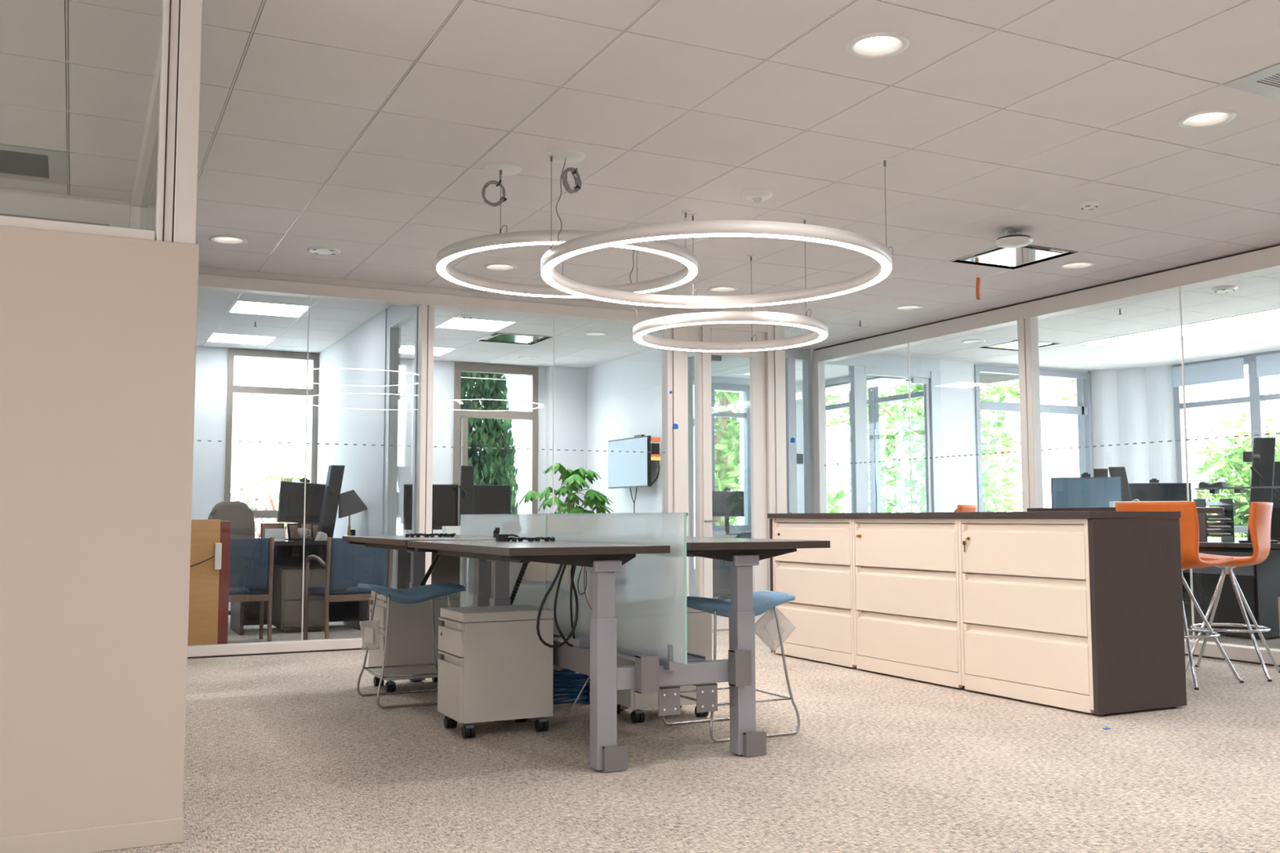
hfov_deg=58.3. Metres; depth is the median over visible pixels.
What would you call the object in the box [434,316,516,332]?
light panel
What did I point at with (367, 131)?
ceiling
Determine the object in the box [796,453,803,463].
card reader
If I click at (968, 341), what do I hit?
recessed light
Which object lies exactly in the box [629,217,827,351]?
pendant
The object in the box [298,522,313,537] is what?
photo frame
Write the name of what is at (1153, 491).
monitor
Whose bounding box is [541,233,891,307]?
diffuser
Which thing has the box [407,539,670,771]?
desk
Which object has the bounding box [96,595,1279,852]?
floor
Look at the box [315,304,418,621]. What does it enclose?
wall partition
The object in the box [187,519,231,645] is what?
wooden cabinet
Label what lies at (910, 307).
recessed light
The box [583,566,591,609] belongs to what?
cable
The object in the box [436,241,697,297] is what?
diffuser
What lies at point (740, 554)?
desk
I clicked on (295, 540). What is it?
coaster
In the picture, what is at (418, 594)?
stool
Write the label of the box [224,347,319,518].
window
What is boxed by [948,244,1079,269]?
ceiling vent
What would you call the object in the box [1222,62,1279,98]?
ceiling vent
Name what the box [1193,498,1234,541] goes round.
desk organizer
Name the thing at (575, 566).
cable
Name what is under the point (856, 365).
wall
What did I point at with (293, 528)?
photo
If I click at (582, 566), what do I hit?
cable
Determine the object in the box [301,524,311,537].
photo
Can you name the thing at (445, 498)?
monitor
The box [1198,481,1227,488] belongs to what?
dock
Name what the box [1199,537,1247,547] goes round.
office desk
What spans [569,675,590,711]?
cable
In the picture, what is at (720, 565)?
chair
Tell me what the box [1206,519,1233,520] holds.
tray
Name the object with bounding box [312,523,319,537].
photo frame
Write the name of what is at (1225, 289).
smoke detector
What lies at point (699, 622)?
pedestal
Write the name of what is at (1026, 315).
wall
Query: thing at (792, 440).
tape piece
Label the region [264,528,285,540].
greeting card
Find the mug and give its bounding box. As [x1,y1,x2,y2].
[297,528,311,538]
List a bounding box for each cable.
[536,564,578,648]
[553,564,573,647]
[569,565,576,639]
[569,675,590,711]
[577,566,586,595]
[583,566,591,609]
[586,675,590,701]
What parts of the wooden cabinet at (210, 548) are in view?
cord, handle, panel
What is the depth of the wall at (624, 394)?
12.58 m
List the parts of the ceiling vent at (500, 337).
plate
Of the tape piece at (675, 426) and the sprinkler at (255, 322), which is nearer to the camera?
the tape piece at (675, 426)
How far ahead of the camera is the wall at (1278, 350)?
12.89 m
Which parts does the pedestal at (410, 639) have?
drawer, drawer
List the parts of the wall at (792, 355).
post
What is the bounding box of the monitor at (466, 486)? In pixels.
[458,465,474,526]
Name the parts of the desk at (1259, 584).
drawer, drawer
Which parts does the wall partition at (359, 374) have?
partition post, partition post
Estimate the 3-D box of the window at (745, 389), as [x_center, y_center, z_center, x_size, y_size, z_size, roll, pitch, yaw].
[1.143,0.389,14.646,0.600,1.860,0.090,2,-5,-26]
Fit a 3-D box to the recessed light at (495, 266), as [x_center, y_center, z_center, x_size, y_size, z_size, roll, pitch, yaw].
[-0.992,-1.161,8.150,0.236,0.068,0.236,2,-5,-26]
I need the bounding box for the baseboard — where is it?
[0,817,183,852]
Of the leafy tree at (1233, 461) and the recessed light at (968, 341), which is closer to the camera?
the recessed light at (968, 341)
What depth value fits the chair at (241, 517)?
10.44 m
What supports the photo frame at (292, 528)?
on the office desk at (286, 553)
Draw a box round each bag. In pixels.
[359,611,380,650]
[755,608,795,652]
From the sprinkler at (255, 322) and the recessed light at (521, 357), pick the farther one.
the recessed light at (521, 357)
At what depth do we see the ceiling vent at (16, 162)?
5.77 m
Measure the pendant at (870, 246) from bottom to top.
0.551 m
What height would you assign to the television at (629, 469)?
0.830 m
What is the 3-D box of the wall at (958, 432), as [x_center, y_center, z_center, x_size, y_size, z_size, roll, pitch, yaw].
[4.400,0.476,13.550,2.360,3.100,0.200,2,-5,-26]
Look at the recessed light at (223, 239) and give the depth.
7.39 m
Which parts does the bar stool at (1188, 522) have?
leg, leg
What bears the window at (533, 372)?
in the wall at (211, 362)
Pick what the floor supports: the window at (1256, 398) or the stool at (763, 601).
the stool at (763, 601)
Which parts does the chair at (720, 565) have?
seat, arm, backrest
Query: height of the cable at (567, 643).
0.377 m
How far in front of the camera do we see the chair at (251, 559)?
8.73 m
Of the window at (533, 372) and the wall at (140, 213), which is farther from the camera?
the window at (533, 372)
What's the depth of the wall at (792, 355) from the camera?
12.09 m
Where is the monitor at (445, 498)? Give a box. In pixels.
[403,484,458,533]
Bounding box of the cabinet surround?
[767,511,1186,715]
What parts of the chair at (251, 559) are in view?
seat, rail, backrest, leg, leg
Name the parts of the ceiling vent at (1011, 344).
plate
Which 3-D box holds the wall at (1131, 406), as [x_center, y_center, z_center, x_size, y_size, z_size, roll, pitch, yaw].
[6.003,0.548,13.867,0.760,3.000,1.040,2,-5,-26]
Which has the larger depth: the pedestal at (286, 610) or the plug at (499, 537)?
the pedestal at (286, 610)
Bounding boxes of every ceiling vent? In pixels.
[0,143,67,185]
[476,331,552,344]
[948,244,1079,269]
[977,338,1061,351]
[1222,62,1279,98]
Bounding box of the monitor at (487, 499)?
[473,484,511,514]
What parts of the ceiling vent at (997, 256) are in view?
plate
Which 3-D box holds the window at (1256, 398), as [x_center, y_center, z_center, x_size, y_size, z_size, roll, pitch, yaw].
[7.663,0.044,10.758,0.100,1.950,6.060,2,-5,-26]
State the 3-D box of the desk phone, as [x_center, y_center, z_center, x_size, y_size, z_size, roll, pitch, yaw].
[-2.740,0.944,9.872,0.096,0.077,0.130,2,-5,-26]
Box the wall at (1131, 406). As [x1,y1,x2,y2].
[1088,364,1196,501]
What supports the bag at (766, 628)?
hanging from the stool at (763, 601)
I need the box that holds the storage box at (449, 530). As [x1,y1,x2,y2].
[441,526,460,535]
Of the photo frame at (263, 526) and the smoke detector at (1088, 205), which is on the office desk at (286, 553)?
the photo frame at (263, 526)
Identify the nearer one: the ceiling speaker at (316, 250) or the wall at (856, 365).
the ceiling speaker at (316, 250)
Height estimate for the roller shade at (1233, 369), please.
0.230 m
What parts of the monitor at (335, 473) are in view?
monitor arm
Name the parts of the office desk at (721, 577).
modesty panel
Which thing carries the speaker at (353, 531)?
on the office desk at (286, 553)
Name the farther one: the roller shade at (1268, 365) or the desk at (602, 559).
the roller shade at (1268, 365)
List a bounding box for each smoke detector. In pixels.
[460,314,474,319]
[1079,200,1099,209]
[1212,284,1237,293]
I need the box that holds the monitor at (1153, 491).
[1128,478,1191,501]
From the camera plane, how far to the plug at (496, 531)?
5.99 m
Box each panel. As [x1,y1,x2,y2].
[205,333,276,345]
[227,300,311,317]
[400,345,456,355]
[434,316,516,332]
[650,437,660,460]
[1077,311,1279,347]
[1261,307,1279,313]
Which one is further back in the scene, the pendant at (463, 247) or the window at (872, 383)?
the window at (872, 383)
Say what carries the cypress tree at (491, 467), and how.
on the ground
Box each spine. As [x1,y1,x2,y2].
[420,553,440,586]
[509,562,528,604]
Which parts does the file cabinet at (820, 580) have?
pull, drawer, drawer, drawer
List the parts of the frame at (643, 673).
trough lid, hanging plate, trough lid, hanging plate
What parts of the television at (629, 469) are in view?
casing, cord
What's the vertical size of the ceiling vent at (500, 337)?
0.056 m
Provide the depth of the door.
10.05 m
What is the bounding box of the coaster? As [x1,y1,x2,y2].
[293,538,311,541]
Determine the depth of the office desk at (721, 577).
13.61 m
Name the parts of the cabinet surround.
panel, panel, panel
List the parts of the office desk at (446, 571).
panel, modesty panel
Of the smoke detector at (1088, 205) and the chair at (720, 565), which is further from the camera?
the chair at (720, 565)
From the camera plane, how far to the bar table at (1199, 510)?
7.39 m
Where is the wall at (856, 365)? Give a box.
[824,354,940,512]
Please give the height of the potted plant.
1.516 m
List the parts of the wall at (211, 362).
sash rail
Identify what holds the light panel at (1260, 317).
attached to the ceiling
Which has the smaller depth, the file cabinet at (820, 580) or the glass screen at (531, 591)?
the glass screen at (531, 591)
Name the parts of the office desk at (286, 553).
panel, modesty panel, panel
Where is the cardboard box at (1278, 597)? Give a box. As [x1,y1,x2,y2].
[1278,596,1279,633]
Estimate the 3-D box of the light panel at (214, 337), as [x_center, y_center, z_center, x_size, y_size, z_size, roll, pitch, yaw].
[-3.976,-0.879,11.428,0.602,0.022,0.602,2,-5,-26]
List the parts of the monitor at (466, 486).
monitor arm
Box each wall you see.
[0,0,202,837]
[0,35,161,239]
[187,266,786,658]
[191,346,827,610]
[586,347,694,596]
[693,347,813,596]
[811,244,1279,666]
[824,354,940,512]
[825,375,876,385]
[939,360,1088,512]
[1088,364,1196,501]
[1173,350,1279,538]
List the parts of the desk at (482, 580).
support arm, rail, leg, leg, leg, leg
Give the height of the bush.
5.757 m
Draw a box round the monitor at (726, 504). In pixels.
[711,487,744,533]
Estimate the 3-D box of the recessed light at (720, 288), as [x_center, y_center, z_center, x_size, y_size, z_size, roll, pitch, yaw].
[0.649,-1.101,8.958,0.236,0.068,0.236,2,-5,-26]
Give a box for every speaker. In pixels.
[306,246,341,254]
[346,529,355,535]
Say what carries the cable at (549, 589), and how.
hanging from the desk at (602, 559)
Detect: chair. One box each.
[208,501,254,615]
[228,537,274,641]
[303,537,393,639]
[712,532,751,599]
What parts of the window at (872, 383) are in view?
frame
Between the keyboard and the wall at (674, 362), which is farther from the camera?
the keyboard
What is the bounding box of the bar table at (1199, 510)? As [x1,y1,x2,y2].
[1026,506,1223,513]
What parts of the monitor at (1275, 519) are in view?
monitor arm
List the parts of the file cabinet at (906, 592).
pull, pull, pull, drawer, drawer, drawer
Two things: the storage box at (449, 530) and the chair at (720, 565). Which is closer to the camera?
the storage box at (449, 530)
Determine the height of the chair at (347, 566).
0.824 m
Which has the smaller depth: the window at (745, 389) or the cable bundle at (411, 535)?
the cable bundle at (411, 535)
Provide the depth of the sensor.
6.25 m
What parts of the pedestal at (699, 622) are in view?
drawer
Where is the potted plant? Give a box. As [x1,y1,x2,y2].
[518,462,613,513]
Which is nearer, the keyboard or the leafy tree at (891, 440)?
the keyboard
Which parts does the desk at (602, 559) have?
support arm, rail, leg, leg, support arm, leg, leg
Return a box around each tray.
[1205,501,1233,506]
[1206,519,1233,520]
[1207,526,1233,528]
[1207,533,1233,536]
[1223,509,1233,513]
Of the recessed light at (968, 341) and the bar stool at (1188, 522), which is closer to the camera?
the bar stool at (1188, 522)
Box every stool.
[356,583,466,708]
[661,590,799,742]
[956,504,976,511]
[1115,501,1244,690]
[1185,502,1279,681]
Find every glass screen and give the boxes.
[459,513,546,608]
[546,512,687,663]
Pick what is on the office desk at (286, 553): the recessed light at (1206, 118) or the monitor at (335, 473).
the monitor at (335, 473)
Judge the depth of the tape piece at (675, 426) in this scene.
9.67 m
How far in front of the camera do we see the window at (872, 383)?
14.10 m
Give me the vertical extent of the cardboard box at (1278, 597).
0.360 m
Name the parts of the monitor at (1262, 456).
monitor arm, plate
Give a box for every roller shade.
[1172,358,1244,386]
[1256,352,1279,377]
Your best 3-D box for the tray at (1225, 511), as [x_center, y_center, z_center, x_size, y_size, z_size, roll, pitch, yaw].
[4.787,0.705,9.557,0.200,0.040,0.279,-1,-5,8]
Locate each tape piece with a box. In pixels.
[672,423,678,429]
[790,437,795,442]
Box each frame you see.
[260,523,284,537]
[287,523,298,540]
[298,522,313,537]
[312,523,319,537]
[553,632,766,772]
[864,366,943,512]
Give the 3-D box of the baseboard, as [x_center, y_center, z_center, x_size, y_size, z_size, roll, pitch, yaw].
[-4.208,1.106,2.045,6.330,0.072,0.012,2,-5,-26]
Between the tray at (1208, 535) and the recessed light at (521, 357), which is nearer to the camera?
the tray at (1208, 535)
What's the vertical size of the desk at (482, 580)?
0.862 m
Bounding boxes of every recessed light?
[208,235,248,244]
[483,262,516,271]
[518,355,539,359]
[583,332,608,336]
[707,285,737,292]
[845,31,909,58]
[894,304,923,310]
[961,339,985,343]
[1059,261,1095,269]
[1177,109,1235,128]
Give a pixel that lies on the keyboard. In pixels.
(726, 533)
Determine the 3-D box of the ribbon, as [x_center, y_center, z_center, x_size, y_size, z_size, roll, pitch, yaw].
[2.521,-1.028,8.553,0.041,0.166,0.014,2,-5,-26]
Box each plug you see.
[493,527,499,537]
[495,533,519,542]
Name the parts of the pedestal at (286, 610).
drawer, drawer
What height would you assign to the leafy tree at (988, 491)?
8.020 m
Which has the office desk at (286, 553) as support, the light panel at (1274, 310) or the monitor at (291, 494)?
the monitor at (291, 494)
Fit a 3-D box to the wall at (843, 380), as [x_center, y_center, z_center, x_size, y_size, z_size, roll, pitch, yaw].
[2.892,0.531,14.197,0.150,3.100,2.300,2,-5,-26]
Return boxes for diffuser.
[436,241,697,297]
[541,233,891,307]
[633,321,827,351]
[1267,308,1279,312]
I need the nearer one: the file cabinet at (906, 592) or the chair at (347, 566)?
the file cabinet at (906, 592)
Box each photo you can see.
[289,524,298,538]
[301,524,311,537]
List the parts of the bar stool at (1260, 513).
leg, leg, leg, leg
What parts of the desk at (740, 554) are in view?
leg, leg, support arm, leg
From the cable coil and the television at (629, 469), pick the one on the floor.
the cable coil
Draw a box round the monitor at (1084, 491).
[1050,472,1121,507]
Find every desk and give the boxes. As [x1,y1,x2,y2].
[230,540,362,635]
[342,534,510,682]
[397,550,460,599]
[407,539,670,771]
[619,536,830,756]
[712,534,737,596]
[1182,546,1279,638]
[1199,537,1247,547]
[1199,539,1279,548]
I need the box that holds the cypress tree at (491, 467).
[459,371,519,514]
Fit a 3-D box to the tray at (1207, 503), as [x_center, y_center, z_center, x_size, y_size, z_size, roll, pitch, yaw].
[4.786,0.643,9.554,0.200,0.040,0.279,-1,-5,8]
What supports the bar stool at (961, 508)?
on the floor
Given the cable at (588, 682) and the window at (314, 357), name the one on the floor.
the cable at (588, 682)
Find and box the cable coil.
[552,668,590,705]
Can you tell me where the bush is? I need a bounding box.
[230,469,308,538]
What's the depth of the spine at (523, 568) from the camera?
5.59 m
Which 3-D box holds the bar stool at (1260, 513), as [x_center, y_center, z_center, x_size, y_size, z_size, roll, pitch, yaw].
[3.640,0.996,7.085,0.510,1.050,0.515,-3,-6,36]
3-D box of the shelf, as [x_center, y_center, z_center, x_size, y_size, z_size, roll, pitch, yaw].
[4.770,0.478,8.945,0.160,0.012,0.900,2,-5,-26]
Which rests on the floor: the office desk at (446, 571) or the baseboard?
the office desk at (446, 571)
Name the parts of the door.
frame, lever, rail, rail, frame, frame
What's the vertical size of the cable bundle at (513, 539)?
0.022 m
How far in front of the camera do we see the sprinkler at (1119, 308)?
9.83 m
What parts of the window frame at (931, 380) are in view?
frame, frame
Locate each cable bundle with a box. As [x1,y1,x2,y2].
[404,533,455,537]
[507,536,555,542]
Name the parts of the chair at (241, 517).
backrest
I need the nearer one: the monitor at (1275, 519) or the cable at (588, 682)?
the cable at (588, 682)
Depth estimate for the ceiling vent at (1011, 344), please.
11.94 m
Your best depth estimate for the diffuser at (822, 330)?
7.43 m
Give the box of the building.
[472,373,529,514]
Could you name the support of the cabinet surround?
on the floor
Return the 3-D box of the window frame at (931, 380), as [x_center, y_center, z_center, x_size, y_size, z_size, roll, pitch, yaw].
[2.913,0.661,12.676,1.045,2.600,0.141,2,-5,-26]
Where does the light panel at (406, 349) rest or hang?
attached to the ceiling
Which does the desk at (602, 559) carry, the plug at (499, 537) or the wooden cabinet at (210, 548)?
the plug at (499, 537)
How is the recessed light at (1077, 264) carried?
in the ceiling
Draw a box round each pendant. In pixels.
[435,162,697,297]
[540,149,893,307]
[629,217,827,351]
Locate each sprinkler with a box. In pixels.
[251,320,258,327]
[1115,307,1124,315]
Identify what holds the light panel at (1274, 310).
attached to the ceiling
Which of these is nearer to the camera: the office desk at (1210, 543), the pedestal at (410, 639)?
the pedestal at (410, 639)
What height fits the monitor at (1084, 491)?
0.602 m
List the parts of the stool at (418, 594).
sled leg, seat, sled leg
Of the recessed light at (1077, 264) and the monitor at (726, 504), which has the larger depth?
the monitor at (726, 504)
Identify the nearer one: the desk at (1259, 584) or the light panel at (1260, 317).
the desk at (1259, 584)
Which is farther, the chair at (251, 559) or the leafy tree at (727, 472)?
the leafy tree at (727, 472)
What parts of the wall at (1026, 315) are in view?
post, sill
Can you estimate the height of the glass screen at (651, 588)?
0.581 m
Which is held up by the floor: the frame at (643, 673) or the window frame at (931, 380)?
the frame at (643, 673)
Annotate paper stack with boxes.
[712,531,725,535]
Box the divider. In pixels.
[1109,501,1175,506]
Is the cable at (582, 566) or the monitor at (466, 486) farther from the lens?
the monitor at (466, 486)
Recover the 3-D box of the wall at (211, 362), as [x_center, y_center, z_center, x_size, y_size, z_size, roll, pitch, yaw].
[-4.275,0.377,12.061,15.000,3.100,0.300,2,-5,-26]
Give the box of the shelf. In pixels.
[1194,485,1279,489]
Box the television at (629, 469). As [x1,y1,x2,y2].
[608,434,659,512]
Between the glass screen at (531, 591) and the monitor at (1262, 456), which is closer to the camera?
the glass screen at (531, 591)
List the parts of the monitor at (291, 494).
casing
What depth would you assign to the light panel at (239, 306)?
9.79 m
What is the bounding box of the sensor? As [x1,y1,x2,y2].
[742,187,773,202]
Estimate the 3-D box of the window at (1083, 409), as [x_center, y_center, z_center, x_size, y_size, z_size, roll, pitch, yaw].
[4.684,0.361,13.616,1.840,2.100,0.090,2,-5,-26]
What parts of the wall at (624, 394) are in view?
partition post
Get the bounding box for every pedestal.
[271,566,325,633]
[368,591,460,692]
[437,604,553,738]
[617,607,711,723]
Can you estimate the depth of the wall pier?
13.54 m
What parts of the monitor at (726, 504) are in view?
casing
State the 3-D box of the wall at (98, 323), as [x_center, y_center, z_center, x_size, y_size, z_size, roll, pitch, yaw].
[-4.248,-0.220,2.222,6.328,2.743,0.150,2,-5,-26]
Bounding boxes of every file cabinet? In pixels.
[772,518,855,667]
[852,518,962,688]
[957,518,1093,713]
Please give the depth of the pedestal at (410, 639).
6.41 m
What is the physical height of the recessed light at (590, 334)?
0.068 m
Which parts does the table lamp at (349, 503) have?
stem, lamp shade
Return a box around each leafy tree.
[714,390,886,525]
[715,384,924,520]
[826,378,1077,512]
[1194,404,1279,537]
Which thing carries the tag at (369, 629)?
hanging from the stool at (418, 594)
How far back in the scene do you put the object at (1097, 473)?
10.96 m
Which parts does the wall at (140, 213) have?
post, glass pane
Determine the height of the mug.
0.090 m
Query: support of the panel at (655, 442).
attached to the wall at (674, 362)
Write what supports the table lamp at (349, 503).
on the office desk at (286, 553)
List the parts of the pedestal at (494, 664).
pull, pull, drawer, drawer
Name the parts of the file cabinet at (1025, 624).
pull, pull, pull, drawer, drawer, drawer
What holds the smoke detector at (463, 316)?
attached to the ceiling
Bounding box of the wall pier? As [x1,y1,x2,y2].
[545,365,587,513]
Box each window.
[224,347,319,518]
[453,362,538,526]
[711,382,751,530]
[825,376,924,512]
[973,364,1093,511]
[1173,351,1279,533]
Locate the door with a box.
[701,323,775,630]
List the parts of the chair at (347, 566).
leg, armrest, leg, rail, seat, rail, backrest, leg, leg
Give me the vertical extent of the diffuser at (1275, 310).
0.010 m
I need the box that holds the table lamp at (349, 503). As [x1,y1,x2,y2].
[337,489,367,535]
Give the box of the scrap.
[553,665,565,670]
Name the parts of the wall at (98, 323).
clerestory rail, clerestory post, clerestory post, corner post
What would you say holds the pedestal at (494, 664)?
on the floor
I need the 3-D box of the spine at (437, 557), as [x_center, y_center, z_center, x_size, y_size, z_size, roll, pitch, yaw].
[-1.191,0.808,6.559,0.026,0.229,0.312,3,-5,-31]
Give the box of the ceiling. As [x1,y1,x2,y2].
[0,0,1279,392]
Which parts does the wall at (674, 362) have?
sill, post, post, post, corner post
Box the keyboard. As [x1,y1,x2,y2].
[725,533,739,534]
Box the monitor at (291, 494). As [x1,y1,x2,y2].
[276,477,325,540]
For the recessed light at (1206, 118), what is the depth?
5.19 m
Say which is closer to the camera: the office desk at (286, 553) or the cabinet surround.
the cabinet surround
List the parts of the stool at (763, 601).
sled leg, seat, sled leg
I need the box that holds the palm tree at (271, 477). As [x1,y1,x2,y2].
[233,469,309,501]
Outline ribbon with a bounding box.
[975,277,980,299]
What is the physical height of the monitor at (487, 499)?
0.505 m
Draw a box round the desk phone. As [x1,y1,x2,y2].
[314,531,327,541]

